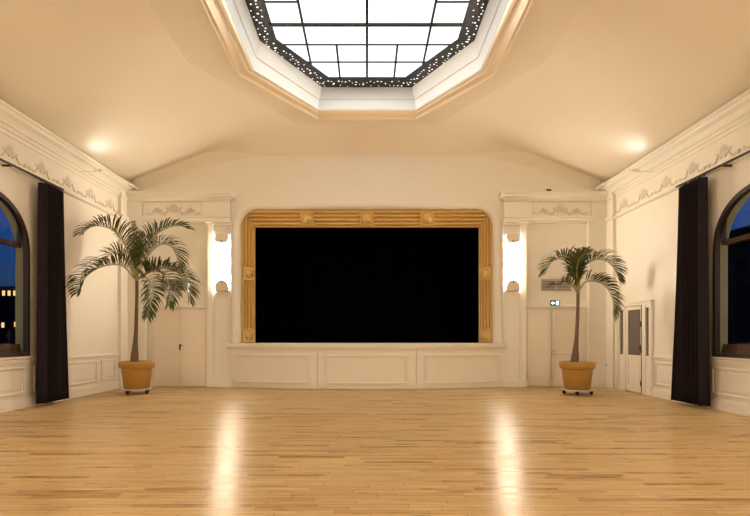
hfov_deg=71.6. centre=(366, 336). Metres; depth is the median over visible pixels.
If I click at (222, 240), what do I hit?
wall sconce
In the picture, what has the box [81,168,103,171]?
uplight
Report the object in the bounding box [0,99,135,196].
trim
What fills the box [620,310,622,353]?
window pane
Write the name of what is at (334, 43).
skylight
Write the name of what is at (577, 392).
plant stand
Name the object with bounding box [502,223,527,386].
trim
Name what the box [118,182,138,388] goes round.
trim
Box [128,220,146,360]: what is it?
trim
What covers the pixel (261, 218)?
arch
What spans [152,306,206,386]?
door
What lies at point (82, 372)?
trim
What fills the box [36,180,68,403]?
curtain
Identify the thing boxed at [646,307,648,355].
window pane
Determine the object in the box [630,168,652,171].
uplight
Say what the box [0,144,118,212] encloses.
trim
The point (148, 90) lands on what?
ceiling
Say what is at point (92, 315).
wall
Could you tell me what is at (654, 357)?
trim
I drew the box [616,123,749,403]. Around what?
wall
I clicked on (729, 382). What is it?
trim
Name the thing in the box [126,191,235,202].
trim
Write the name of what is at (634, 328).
door
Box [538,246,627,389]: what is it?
potted palm
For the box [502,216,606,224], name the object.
trim
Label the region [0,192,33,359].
window
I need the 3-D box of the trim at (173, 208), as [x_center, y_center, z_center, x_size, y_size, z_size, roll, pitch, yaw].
[-5.090,-3.311,13.680,1.417,0.399,0.032,0,0,0]
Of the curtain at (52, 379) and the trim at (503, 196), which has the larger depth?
the trim at (503, 196)
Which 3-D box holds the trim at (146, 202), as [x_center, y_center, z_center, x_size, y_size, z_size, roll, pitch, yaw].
[-5.090,-3.360,13.682,1.460,0.340,0.015,0,0,0]
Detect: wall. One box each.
[0,132,117,400]
[132,156,601,386]
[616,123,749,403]
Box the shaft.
[226,0,507,107]
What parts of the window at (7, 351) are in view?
sill, sill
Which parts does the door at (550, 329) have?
latch rod, latch rod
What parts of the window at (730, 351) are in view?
sill, sill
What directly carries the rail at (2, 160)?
attached to the wall at (92, 315)
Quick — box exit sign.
[550,300,559,305]
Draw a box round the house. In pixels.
[0,286,14,343]
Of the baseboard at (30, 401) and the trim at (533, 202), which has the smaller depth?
the baseboard at (30, 401)
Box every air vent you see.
[160,279,190,290]
[541,279,570,290]
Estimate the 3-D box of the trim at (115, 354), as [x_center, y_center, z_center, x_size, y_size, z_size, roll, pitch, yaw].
[-6.362,0.463,6.200,0.035,0.065,14.200,0,0,0]
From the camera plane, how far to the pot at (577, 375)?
11.68 m
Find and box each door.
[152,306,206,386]
[527,306,584,385]
[615,299,653,395]
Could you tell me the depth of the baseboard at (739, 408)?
9.31 m
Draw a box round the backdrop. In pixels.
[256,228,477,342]
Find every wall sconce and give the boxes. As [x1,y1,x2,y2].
[215,234,229,290]
[504,234,519,290]
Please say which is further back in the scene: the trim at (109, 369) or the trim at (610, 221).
the trim at (610, 221)
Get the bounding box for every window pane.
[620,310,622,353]
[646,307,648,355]
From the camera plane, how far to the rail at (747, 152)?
9.10 m
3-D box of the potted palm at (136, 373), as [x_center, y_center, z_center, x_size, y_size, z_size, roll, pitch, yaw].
[-5.234,-0.781,11.765,2.806,3.973,2.006,0,0,-29]
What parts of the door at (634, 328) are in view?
glass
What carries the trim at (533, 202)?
attached to the wall at (257, 182)
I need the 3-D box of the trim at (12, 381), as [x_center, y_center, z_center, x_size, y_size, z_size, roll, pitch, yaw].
[-6.369,0.810,8.590,0.022,0.500,2.180,0,0,0]
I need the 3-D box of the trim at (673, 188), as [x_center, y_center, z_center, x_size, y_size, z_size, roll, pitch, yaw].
[6.335,-3.078,6.200,0.090,0.125,14.200,0,0,0]
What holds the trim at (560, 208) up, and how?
attached to the wall at (257, 182)
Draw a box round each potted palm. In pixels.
[65,213,203,388]
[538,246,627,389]
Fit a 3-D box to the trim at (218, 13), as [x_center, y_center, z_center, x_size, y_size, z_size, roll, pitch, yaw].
[0.000,-5.350,7.907,5.319,0.100,9.774,0,0,0]
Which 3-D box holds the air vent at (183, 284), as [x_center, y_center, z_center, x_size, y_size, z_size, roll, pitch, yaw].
[-5.090,-1.370,13.820,0.800,0.310,0.020,0,0,0]
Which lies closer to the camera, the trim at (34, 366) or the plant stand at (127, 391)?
the trim at (34, 366)
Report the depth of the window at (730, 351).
9.45 m
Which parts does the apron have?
panel moulding, panel, panel, panel moulding, panel, panel moulding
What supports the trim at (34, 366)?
attached to the wall at (92, 315)
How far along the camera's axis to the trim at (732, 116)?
10.09 m
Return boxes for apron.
[226,343,507,389]
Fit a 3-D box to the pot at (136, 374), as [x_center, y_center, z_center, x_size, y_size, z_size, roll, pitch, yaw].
[-5.360,0.890,12.110,0.800,0.630,0.800,0,0,0]
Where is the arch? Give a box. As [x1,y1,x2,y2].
[242,209,491,342]
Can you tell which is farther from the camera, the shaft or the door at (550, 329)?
the door at (550, 329)
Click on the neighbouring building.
(738, 253)
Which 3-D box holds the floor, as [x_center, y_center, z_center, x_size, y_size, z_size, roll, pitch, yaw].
[0.000,1.380,6.365,13.360,0.100,15.130,0,0,0]
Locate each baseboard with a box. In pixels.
[0,381,118,412]
[652,387,749,416]
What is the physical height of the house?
6.500 m
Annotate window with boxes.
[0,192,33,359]
[710,184,749,360]
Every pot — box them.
[118,360,154,388]
[559,361,595,389]
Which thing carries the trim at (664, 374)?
attached to the wall at (646, 236)
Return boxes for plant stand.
[120,387,153,394]
[561,388,593,395]
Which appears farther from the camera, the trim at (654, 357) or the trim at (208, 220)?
the trim at (208, 220)
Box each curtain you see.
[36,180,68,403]
[671,174,710,405]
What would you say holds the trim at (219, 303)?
attached to the wall at (257, 182)
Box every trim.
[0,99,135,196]
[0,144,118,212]
[0,156,119,218]
[0,353,118,364]
[0,367,24,397]
[34,366,35,391]
[68,360,96,385]
[101,359,115,380]
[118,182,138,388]
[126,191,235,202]
[127,201,230,220]
[127,216,231,224]
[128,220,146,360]
[146,202,200,214]
[147,203,199,215]
[199,0,534,119]
[206,223,231,386]
[498,191,607,202]
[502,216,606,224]
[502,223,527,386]
[503,201,606,220]
[533,202,587,214]
[534,203,586,215]
[587,220,605,386]
[595,182,615,388]
[598,89,749,196]
[613,148,749,218]
[615,144,749,212]
[652,356,749,365]
[655,362,671,386]
[711,367,749,399]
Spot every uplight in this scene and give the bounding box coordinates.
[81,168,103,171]
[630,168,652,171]
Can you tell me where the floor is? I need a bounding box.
[0,387,749,515]
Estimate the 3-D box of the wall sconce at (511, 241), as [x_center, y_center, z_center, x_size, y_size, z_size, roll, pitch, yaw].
[3.820,-1.940,13.662,0.396,1.480,0.197,0,0,0]
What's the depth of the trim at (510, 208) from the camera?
13.69 m
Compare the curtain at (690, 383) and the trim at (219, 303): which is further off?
the trim at (219, 303)
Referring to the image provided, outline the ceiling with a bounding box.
[0,0,749,190]
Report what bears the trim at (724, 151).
attached to the wall at (646, 236)
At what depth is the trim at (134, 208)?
13.67 m
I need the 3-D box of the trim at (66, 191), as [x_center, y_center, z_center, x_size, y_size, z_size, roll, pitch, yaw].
[-6.335,-3.078,6.200,0.090,0.125,14.200,0,0,0]
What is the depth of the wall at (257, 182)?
13.83 m
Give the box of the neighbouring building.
[728,225,749,344]
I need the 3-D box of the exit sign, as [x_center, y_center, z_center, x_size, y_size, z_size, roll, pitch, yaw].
[4.995,-0.887,13.809,0.250,0.150,0.043,0,0,0]
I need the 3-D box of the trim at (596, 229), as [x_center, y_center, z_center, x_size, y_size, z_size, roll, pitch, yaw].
[6.060,-0.870,13.748,0.480,4.400,0.165,0,0,0]
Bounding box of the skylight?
[245,0,488,86]
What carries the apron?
on the floor
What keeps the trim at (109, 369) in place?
attached to the wall at (92, 315)
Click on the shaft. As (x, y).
(264, 59)
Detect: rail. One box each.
[0,158,63,189]
[676,150,749,187]

